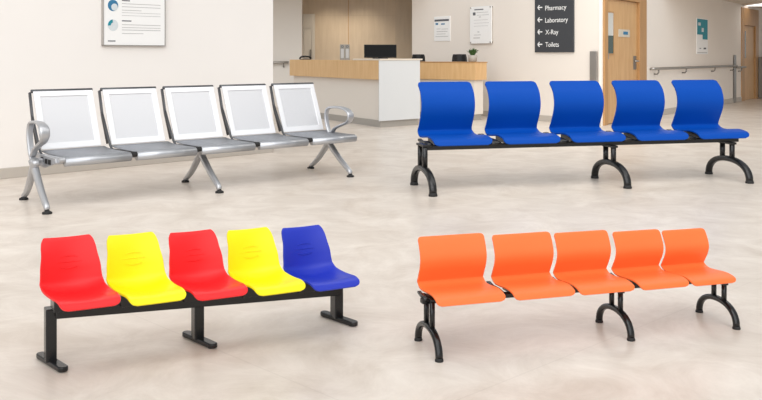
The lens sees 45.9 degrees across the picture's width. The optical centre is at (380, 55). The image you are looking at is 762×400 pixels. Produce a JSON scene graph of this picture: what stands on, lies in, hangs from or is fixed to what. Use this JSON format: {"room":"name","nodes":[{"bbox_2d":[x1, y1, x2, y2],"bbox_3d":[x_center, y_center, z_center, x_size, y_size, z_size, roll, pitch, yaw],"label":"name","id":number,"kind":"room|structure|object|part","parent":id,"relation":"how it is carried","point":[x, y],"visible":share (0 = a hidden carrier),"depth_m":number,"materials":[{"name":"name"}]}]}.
{"room":"hospital interior","nodes":[
{"label":"hospital interior","id":0,"kind":"room"},
{"bbox_2d":[0,0,272,167],"bbox_3d":[-3.425,-0.550,8.160,0.180,3.300,6.136,0,0,44],"label":"wall","id":1,"kind":"structure","parent":0,"point":[45,44],"depth_m":8.80,"materials":[{"name":"beige paint"}]},
{"bbox_2d":[101,0,165,45],"bbox_3d":[-2.467,-0.521,9.003,0.036,0.841,0.704,0,0,44],"label":"notice board","id":2,"kind":"object","parent":1,"relation":"attached to","point":[123,22],"visible":1,"depth_m":8.98,"materials":[{"name":"white paper"}]},
{"bbox_2d":[108,20,117,30],"bbox_3d":[-2.626,-0.302,8.819,0.002,0.112,0.112,0,0,44],"label":"picture","id":3,"kind":"object","parent":2,"relation":"attached to","point":[112,24],"depth_m":8.82},
{"bbox_2d":[108,0,117,10],"bbox_3d":[-2.626,-0.496,8.819,0.002,0.112,0.112,0,0,44],"label":"picture","id":4,"kind":"object","parent":2,"relation":"attached to","point":[112,4],"depth_m":8.82},
{"bbox_2d":[0,148,273,178],"bbox_3d":[-3.355,1.052,8.093,0.015,0.095,6.136,0,0,44],"label":"baseboard","id":5,"kind":"structure","parent":1,"relation":"attached to","point":[12,172],"depth_m":8.76,"materials":[{"name":"plastic"}]},
{"bbox_2d":[273,0,302,106],"bbox_3d":[-3.235,-0.550,19.492,3.063,3.300,0.160,0,0,0],"label":"wall","id":6,"kind":"structure","parent":0,"point":[287,14],"depth_m":19.41,"materials":[{"name":"grey paint"}]},
{"bbox_2d":[273,61,288,67],"bbox_3d":[-2.221,0.180,19.359,0.474,0.138,0.106,0,0,0],"label":"handrail","id":7,"kind":"object","parent":6,"relation":"attached to","point":[283,62],"visible":0.48,"depth_m":19.31,"materials":[{"name":"metal"}]},
{"bbox_3d":[-2.221,0.136,19.349,0.474,0.050,0.086,0,0,0],"label":"rail","id":8,"kind":"part","parent":7,"relation":"part of","materials":[{"name":"metal"}]},
{"bbox_2d":[303,0,394,59],"bbox_3d":[-1.227,-0.550,21.050,3.107,3.300,0.150,0,0,0],"label":"wall","id":9,"kind":"structure","parent":0,"point":[330,31],"depth_m":20.98,"materials":[{"name":"brown wood"}]},
{"bbox_2d":[303,14,314,59],"bbox_3d":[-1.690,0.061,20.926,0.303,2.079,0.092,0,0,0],"label":"door","id":10,"kind":"structure","parent":9,"relation":"in","point":[308,19],"depth_m":20.91,"materials":[{"name":"white paint"}]},
{"bbox_3d":[-1.718,-0.268,20.930,0.154,0.629,0.014,0,0,0],"label":"panel","id":11,"kind":"part","parent":10,"relation":"part of","materials":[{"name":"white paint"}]},
{"bbox_2d":[348,0,348,43],"bbox_3d":[-0.760,-0.350,20.972,0.014,2.900,0.006,0,0,0],"label":"trim","id":12,"kind":"structure","parent":9,"relation":"attached to","point":[348,0],"depth_m":20.97,"materials":[{"name":"brown wood"}]},
{"bbox_2d":[318,15,394,15],"bbox_3d":[-0.571,-0.947,20.972,1.794,0.012,0.006,0,0,0],"label":"trim","id":13,"kind":"structure","parent":9,"relation":"attached to","point":[318,15],"depth_m":20.97,"materials":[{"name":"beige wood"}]},
{"bbox_2d":[0,98,761,399],"bbox_3d":[1.000,1.150,15.500,34.000,0.100,37.000,0,0,0],"label":"floor","id":14,"kind":"structure","parent":0,"point":[372,221],"depth_m":4.15,"materials":[{"name":"stone"}]},
{"bbox_2d":[19,82,356,214],"bbox_3d":[-1.487,0.679,7.557,3.050,0.842,0.798,0,0,-43],"label":"bench","id":15,"kind":"object","parent":14,"relation":"on","point":[66,118],"visible":1,"depth_m":7.53,"materials":[{"name":"metal"}]},
{"bbox_3d":[-2.525,0.651,6.610,0.075,0.353,0.303,0,0,-43],"label":"armrest","id":16,"kind":"part","parent":15,"relation":"part of","materials":[{"name":"metal"}]},
{"bbox_3d":[-2.474,0.768,6.635,0.020,0.114,0.406,0,0,-43],"label":"plate","id":17,"kind":"part","parent":15,"relation":"part of","materials":[{"name":"metal"}]},
{"bbox_3d":[-2.436,0.752,6.633,0.044,0.040,0.422,0,0,-43],"label":"rail","id":18,"kind":"part","parent":15,"relation":"part of","materials":[{"name":"metal"}]},
{"bbox_3d":[-2.452,0.493,7.039,0.480,0.439,0.170,0,0,-43],"label":"backrest","id":19,"kind":"part","parent":15,"relation":"part of","materials":[{"name":"silver metal"}]},
{"bbox_3d":[-2.454,0.491,7.042,0.390,0.357,0.134,0,0,-43],"label":"panel","id":20,"kind":"part","parent":15,"relation":"part of","materials":[{"name":"silver metal"}]},
{"bbox_3d":[-2.243,0.727,6.838,0.510,0.024,0.429,0,0,-43],"label":"seat","id":21,"kind":"part","parent":15,"relation":"part of","materials":[{"name":"silver metal"}]},
{"bbox_3d":[-2.021,0.752,7.021,0.044,0.040,0.422,0,0,-43],"label":"rail","id":22,"kind":"part","parent":15,"relation":"part of","materials":[{"name":"silver metal"}]},
{"bbox_3d":[-2.037,0.493,7.427,0.480,0.439,0.170,0,0,-43],"label":"backrest","id":23,"kind":"part","parent":15,"relation":"part of","materials":[{"name":"silver metal"}]},
{"bbox_3d":[-2.039,0.491,7.430,0.390,0.357,0.134,0,0,-43],"label":"panel","id":24,"kind":"part","parent":15,"relation":"part of","materials":[{"name":"silver metal"}]},
{"bbox_3d":[-1.828,0.727,7.226,0.510,0.024,0.429,0,0,-43],"label":"seat","id":25,"kind":"part","parent":15,"relation":"part of","materials":[{"name":"silver metal"}]},
{"bbox_3d":[-1.606,0.752,7.409,0.044,0.040,0.422,0,0,-43],"label":"rail","id":26,"kind":"part","parent":15,"relation":"part of","materials":[{"name":"silver metal"}]},
{"bbox_3d":[-1.622,0.493,7.815,0.480,0.439,0.170,0,0,-43],"label":"backrest","id":27,"kind":"part","parent":15,"relation":"part of","materials":[{"name":"silver metal"}]},
{"bbox_3d":[-1.625,0.491,7.818,0.390,0.357,0.134,0,0,-43],"label":"panel","id":28,"kind":"part","parent":15,"relation":"part of","materials":[{"name":"silver metal"}]},
{"bbox_3d":[-1.413,0.727,7.614,0.510,0.024,0.429,0,0,-43],"label":"seat","id":29,"kind":"part","parent":15,"relation":"part of","materials":[{"name":"silver metal"}]},
{"bbox_3d":[-1.188,0.752,7.800,0.044,0.040,0.422,0,0,-43],"label":"rail","id":30,"kind":"part","parent":15,"relation":"part of","materials":[{"name":"silver metal"}]},
{"bbox_3d":[-1.207,0.491,8.209,0.390,0.357,0.134,0,0,-43],"label":"panel","id":31,"kind":"part","parent":15,"relation":"part of","materials":[{"name":"silver metal"}]},
{"bbox_3d":[-1.204,0.493,8.206,0.480,0.439,0.170,0,0,-43],"label":"backrest","id":32,"kind":"part","parent":15,"relation":"part of","materials":[{"name":"silver metal"}]},
{"bbox_3d":[-0.995,0.727,8.004,0.510,0.024,0.429,0,0,-43],"label":"seat","id":33,"kind":"part","parent":15,"relation":"part of","materials":[{"name":"silver metal"}]},
{"bbox_3d":[-0.786,0.493,8.597,0.480,0.439,0.170,0,0,-43],"label":"backrest","id":34,"kind":"part","parent":15,"relation":"part of","materials":[{"name":"silver metal"}]},
{"bbox_3d":[-0.788,0.491,8.600,0.390,0.357,0.134,0,0,-43],"label":"panel","id":35,"kind":"part","parent":15,"relation":"part of","materials":[{"name":"silver metal"}]},
{"bbox_3d":[-0.577,0.727,8.396,0.510,0.024,0.429,0,0,-43],"label":"seat","id":36,"kind":"part","parent":15,"relation":"part of","materials":[{"name":"silver metal"}]},
{"bbox_3d":[-0.405,0.652,8.541,0.075,0.354,0.380,0,0,-43],"label":"armrest","id":37,"kind":"part","parent":15,"relation":"part of","materials":[{"name":"metal"}]},
{"bbox_2d":[36,225,359,372],"bbox_3d":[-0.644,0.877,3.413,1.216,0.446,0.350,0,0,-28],"label":"bench","id":38,"kind":"object","parent":14,"relation":"on","point":[71,277],"visible":1,"depth_m":3.38,"materials":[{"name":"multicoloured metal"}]},
{"bbox_3d":[-1.181,0.993,3.216,0.038,0.189,0.052,0,0,-28],"label":"leg","id":39,"kind":"part","parent":38,"relation":"part of","materials":[{"name":"black metal"}]},
{"bbox_3d":[-0.707,1.007,3.469,0.038,0.162,0.052,0,0,-28],"label":"leg","id":40,"kind":"part","parent":38,"relation":"part of","materials":[{"name":"black metal"}]},
{"bbox_3d":[-0.184,1.022,3.748,0.038,0.133,0.052,0,0,-28],"label":"leg","id":41,"kind":"part","parent":38,"relation":"part of","materials":[{"name":"black metal"}]},
{"bbox_2d":[290,59,421,127],"bbox_3d":[-0.491,0.572,15.585,0.934,1.057,3.633,0,0,-29],"label":"reception desk","id":42,"kind":"object","parent":14,"relation":"on","point":[380,93],"visible":0.87,"depth_m":14.33,"materials":[{"name":"white laminate"}]},
{"bbox_2d":[299,55,311,59],"bbox_3d":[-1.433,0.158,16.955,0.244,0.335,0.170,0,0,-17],"label":"telephone","id":43,"kind":"object","parent":42,"relation":"on","point":[305,55],"visible":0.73,"depth_m":16.89,"materials":[{"name":"black plastic"}]},
{"bbox_3d":[-0.645,0.682,15.487,0.426,0.635,3.511,0,0,-29],"label":"panel","id":44,"kind":"part","parent":42,"relation":"part of","materials":[{"name":"white laminate"}]},
{"bbox_2d":[340,44,344,59],"bbox_3d":[-0.683,0.061,15.897,0.081,0.528,0.266,0,0,-3],"label":"binder","id":45,"kind":"object","parent":42,"relation":"on","point":[342,46],"visible":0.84,"depth_m":15.77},
{"bbox_2d":[345,44,349,59],"bbox_3d":[-0.597,0.061,15.897,0.081,0.528,0.266,0,0,-3],"label":"binder","id":46,"kind":"object","parent":42,"relation":"on","point":[347,46],"visible":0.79,"depth_m":15.77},
{"bbox_2d":[364,45,396,58],"bbox_3d":[-0.013,-0.069,14.335,0.516,0.224,0.170,0,0,-3],"label":"monitor","id":47,"kind":"object","parent":42,"relation":"on","point":[370,51],"visible":1,"depth_m":14.28,"materials":[{"name":"black plastic"}]},
{"bbox_2d":[353,59,421,59],"bbox_3d":[0.103,0.055,14.490,0.910,0.024,1.142,0,0,-29],"label":"countertop","id":48,"kind":"structure","parent":42,"relation":"on","point":[353,59],"depth_m":14.10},
{"bbox_3d":[0.294,0.534,14.094,0.896,0.932,0.021,0,0,-43],"label":"panel","id":49,"kind":"part","parent":42,"relation":"part of","materials":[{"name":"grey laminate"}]},
{"bbox_2d":[412,54,424,61],"bbox_3d":[0.695,0.532,17.100,0.528,1.133,0.567,0,0,0],"label":"office chair","id":50,"kind":"object","parent":14,"relation":"on","point":[414,56],"visible":0.18,"depth_m":17.31,"materials":[{"name":"black plastic"}]},
{"bbox_2d":[420,61,487,119],"bbox_3d":[1.222,0.600,15.868,1.334,1.000,0.365,0,0,41],"label":"reception desk","id":51,"kind":"object","parent":14,"relation":"on","point":[474,73],"visible":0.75,"depth_m":15.54,"materials":[{"name":"white laminate"}]},
{"bbox_3d":[1.196,0.705,15.880,1.279,0.590,0.260,0,0,41],"label":"panel","id":52,"kind":"part","parent":51,"relation":"part of","materials":[{"name":"white laminate"}]},
{"bbox_2d":[420,61,487,62],"bbox_3d":[1.222,0.110,15.868,1.334,0.020,0.365,0,0,41],"label":"countertop","id":53,"kind":"structure","parent":51,"relation":"on","point":[424,61],"depth_m":15.65,"materials":[{"name":"brown wood"}]},
{"bbox_2d":[467,48,477,61],"bbox_3d":[1.592,-0.025,15.546,0.220,0.249,0.246,0,0,0],"label":"potted plant","id":54,"kind":"object","parent":51,"relation":"on","point":[472,57],"visible":1,"depth_m":15.49,"materials":[{"name":"green plant"}]},
{"bbox_3d":[1.582,0.043,15.545,0.156,0.114,0.156,0,0,0],"label":"pot","id":55,"kind":"part","parent":54,"relation":"part of","materials":[{"name":"white ceramic"}]},
{"bbox_2d":[452,54,466,61],"bbox_3d":[1.414,0.532,16.422,0.528,1.134,0.567,0,0,3],"label":"office chair","id":56,"kind":"object","parent":14,"relation":"on","point":[456,57],"visible":0.2,"depth_m":16.63,"materials":[{"name":"black plastic"}]},
{"bbox_2d":[414,228,740,362],"bbox_3d":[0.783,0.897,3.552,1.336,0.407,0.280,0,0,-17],"label":"bench","id":57,"kind":"object","parent":14,"relation":"on","point":[452,267],"visible":1,"depth_m":3.56,"materials":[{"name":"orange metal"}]},
{"bbox_3d":[0.158,0.897,3.367,0.028,0.020,0.090,0,0,-17],"label":"seat arm","id":58,"kind":"part","parent":57,"relation":"part of","materials":[{"name":"black metal"}]},
{"bbox_3d":[0.177,0.995,3.361,0.028,0.197,0.271,0,0,-15],"label":"leg","id":59,"kind":"part","parent":57,"relation":"part of","materials":[{"name":"black metal"}]},
{"bbox_3d":[0.180,0.900,3.351,0.023,0.009,0.090,0,0,-17],"label":"clamp plate","id":60,"kind":"part","parent":57,"relation":"part of","materials":[{"name":"black metal"}]},
{"bbox_3d":[0.437,0.896,3.471,0.040,0.029,0.122,0,0,-17],"label":"seat arm","id":61,"kind":"part","parent":57,"relation":"part of","materials":[{"name":"black metal"}]},
{"bbox_3d":[0.934,1.011,3.600,0.028,0.165,0.271,0,0,-15],"label":"leg","id":62,"kind":"part","parent":57,"relation":"part of","materials":[{"name":"black metal"}]},
{"bbox_3d":[1.400,1.014,3.746,0.028,0.159,0.271,0,0,-15],"label":"leg","id":63,"kind":"part","parent":57,"relation":"part of","materials":[{"name":"black metal"}]},
{"bbox_2d":[410,80,753,196],"bbox_3d":[1.788,0.662,7.762,3.097,0.877,0.747,0,0,-14],"label":"bench","id":64,"kind":"object","parent":14,"relation":"on","point":[447,108],"visible":1,"depth_m":7.93,"materials":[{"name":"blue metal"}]},
{"bbox_3d":[0.342,0.729,7.386,0.052,0.020,0.200,0,0,-15],"label":"clamp plate","id":65,"kind":"part","parent":64,"relation":"part of","materials":[{"name":"black metal"}]},
{"bbox_3d":[0.366,0.723,7.496,0.061,0.047,0.304,0,0,-14],"label":"seat arm","id":66,"kind":"part","parent":64,"relation":"part of","materials":[{"name":"black metal"}]},
{"bbox_3d":[0.917,0.712,7.675,0.102,0.070,0.374,0,0,-14],"label":"seat arm","id":67,"kind":"part","parent":64,"relation":"part of","materials":[{"name":"black metal"}]},
{"bbox_3d":[1.512,0.712,7.828,0.102,0.070,0.374,0,0,-14],"label":"seat arm","id":68,"kind":"part","parent":64,"relation":"part of","materials":[{"name":"black metal"}]},
{"bbox_3d":[1.984,0.779,7.811,0.052,0.020,0.200,0,0,-14],"label":"clamp plate","id":69,"kind":"part","parent":64,"relation":"part of","materials":[{"name":"black metal"}]},
{"bbox_3d":[2.107,0.712,7.982,0.102,0.070,0.374,0,0,-14],"label":"seat arm","id":70,"kind":"part","parent":64,"relation":"part of","materials":[{"name":"black metal"}]},
{"bbox_3d":[2.703,0.712,8.136,0.102,0.070,0.374,0,0,-14],"label":"seat arm","id":71,"kind":"part","parent":64,"relation":"part of","materials":[{"name":"black metal"}]},
{"bbox_3d":[3.117,0.779,8.104,0.052,0.020,0.200,0,0,-15],"label":"clamp plate","id":72,"kind":"part","parent":64,"relation":"part of","materials":[{"name":"black metal"}]},
{"bbox_2d":[395,0,411,58],"bbox_3d":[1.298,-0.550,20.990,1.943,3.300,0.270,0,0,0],"label":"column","id":73,"kind":"structure","parent":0,"point":[403,8],"depth_m":20.85,"materials":[{"name":"beige paint"}]},
{"bbox_2d":[412,0,601,125],"bbox_3d":[2.057,-0.550,16.247,0.030,3.300,5.054,0,0,-34],"label":"wall","id":74,"kind":"structure","parent":0,"point":[511,56],"depth_m":15.84,"materials":[{"name":"beige paint"}]},
{"bbox_2d":[434,16,449,40],"bbox_3d":[1.189,-0.530,17.496,0.013,0.476,0.505,0,0,-34],"label":"notice","id":75,"kind":"object","parent":74,"relation":"attached to","point":[441,24],"visible":1,"depth_m":17.48,"materials":[{"name":"white paper"}]},
{"bbox_2d":[470,6,492,43],"bbox_3d":[1.837,-0.569,16.496,0.055,0.679,0.604,0,0,-34],"label":"notice","id":76,"kind":"object","parent":74,"relation":"attached to","point":[480,17],"visible":1,"depth_m":16.46,"materials":[{"name":"paper"}]},
{"bbox_2d":[481,111,600,125],"bbox_3d":[2.038,1.050,16.234,0.015,0.100,5.054,0,0,-34],"label":"baseboard","id":77,"kind":"structure","parent":74,"relation":"attached to","point":[485,113],"depth_m":15.18,"materials":[{"name":"plastic"}]},
{"bbox_2d":[535,0,574,51],"bbox_3d":[2.879,-0.630,14.970,0.034,1.136,0.893,0,0,-34],"label":"direction sign","id":78,"kind":"object","parent":74,"relation":"attached to","point":[554,19],"visible":1,"depth_m":14.93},
{"bbox_2d":[590,51,597,81],"bbox_3d":[3.361,0.512,14.226,0.034,1.176,0.138,0,0,-34],"label":"guard","id":79,"kind":"object","parent":74,"relation":"attached to","point":[593,54],"visible":0.44,"depth_m":14.19,"materials":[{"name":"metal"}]},
{"bbox_2d":[599,0,761,125],"bbox_3d":[8.290,-0.550,21.341,0.150,3.300,17.340,0,0,34],"label":"wall","id":80,"kind":"structure","parent":0,"point":[671,24],"depth_m":18.28,"materials":[{"name":"beige paint"}]},
{"bbox_2d":[603,0,646,125],"bbox_3d":[4.077,0.016,15.077,0.169,2.168,2.068,0,0,34],"label":"door","id":81,"kind":"structure","parent":80,"relation":"in","point":[624,21],"depth_m":14.97,"materials":[{"name":"brown wood"}]},
{"bbox_3d":[3.706,-0.516,14.534,0.006,0.371,0.256,0,0,34],"label":"pane","id":82,"kind":"part","parent":81,"relation":"part of","materials":[{"name":"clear glass"}]},
{"bbox_3d":[3.706,-0.185,14.534,0.006,0.290,0.256,0,0,34],"label":"pane","id":83,"kind":"part","parent":81,"relation":"part of","materials":[{"name":"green glass"}]},
{"bbox_3d":[3.707,-0.371,14.533,0.012,0.701,0.296,0,0,34],"label":"vision panel","id":84,"kind":"part","parent":81,"relation":"part of","materials":[{"name":"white glass"}]},
{"bbox_3d":[4.071,-0.381,15.068,0.007,0.126,0.540,0,0,34],"label":"plate","id":85,"kind":"part","parent":81,"relation":"part of","materials":[{"name":"white plastic"}]},
{"bbox_3d":[4.377,0.117,15.516,0.008,0.233,0.150,0,0,34],"label":"handle plate","id":86,"kind":"part","parent":81,"relation":"part of","materials":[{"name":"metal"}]},
{"bbox_2d":[650,65,737,74],"bbox_3d":[6.593,0.273,18.632,0.106,0.138,6.206,0,0,34],"label":"handrail","id":87,"kind":"object","parent":80,"relation":"attached to","point":[712,66],"visible":1,"depth_m":17.83,"materials":[{"name":"metal"}]},
{"bbox_3d":[6.601,0.229,18.627,0.086,0.050,6.206,0,0,34],"label":"rail","id":88,"kind":"part","parent":87,"relation":"part of","materials":[{"name":"metal"}]},
{"bbox_2d":[696,18,707,53],"bbox_3d":[6.775,-0.416,18.980,0.016,0.749,0.858,0,0,34],"label":"poster","id":89,"kind":"object","parent":80,"relation":"attached to","point":[701,24],"visible":1,"depth_m":18.91,"materials":[{"name":"white paper"}]},
{"bbox_2d":[697,19,707,34],"bbox_3d":[6.779,-0.612,18.976,0.003,0.327,0.811,0,0,34],"label":"picture","id":90,"kind":"object","parent":89,"relation":"attached to","point":[704,23],"depth_m":18.97},
{"bbox_2d":[663,97,741,114],"bbox_3d":[6.763,1.045,18.963,0.015,0.110,7.181,0,0,34],"label":"baseboard","id":91,"kind":"structure","parent":80,"relation":"attached to","point":[738,99],"depth_m":20.50,"materials":[{"name":"plastic"}]},
{"bbox_2d":[734,55,735,102],"bbox_3d":[8.375,0.538,21.292,0.014,1.124,0.197,0,0,34],"label":"guard","id":92,"kind":"object","parent":80,"relation":"attached to","point":[734,55],"visible":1,"depth_m":21.22,"materials":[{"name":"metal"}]},
{"bbox_2d":[741,7,758,100],"bbox_3d":[9.255,-0.045,22.690,0.120,2.290,1.889,0,0,34],"label":"door","id":93,"kind":"structure","parent":80,"relation":"in","point":[749,17],"depth_m":22.73,"materials":[{"name":"brown wood"}]},
{"bbox_2d":[758,57,761,97],"bbox_3d":[10.085,0.563,23.547,0.278,1.074,0.629,0,0,34],"label":"guard","id":94,"kind":"object","parent":80,"relation":"attached to","point":[759,58],"visible":1,"depth_m":23.34,"materials":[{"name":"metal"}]},
{"bbox_2d":[723,0,761,7],"bbox_3d":[10.250,-1.330,25.300,15.500,0.140,17.400,0,0,0],"label":"ceiling","id":95,"kind":"structure","parent":0,"point":[744,2],"depth_m":20.81,"materials":[{"name":"paint"}]},
{"bbox_2d":[744,2,761,6],"bbox_3d":[9.280,-1.250,21.808,0.720,0.020,1.500,0,0,0],"label":"recessed light","id":96,"kind":"object","parent":95,"relation":"in","point":[760,3],"visible":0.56,"depth_m":22.10,"materials":[{"name":"white"}]}
]}

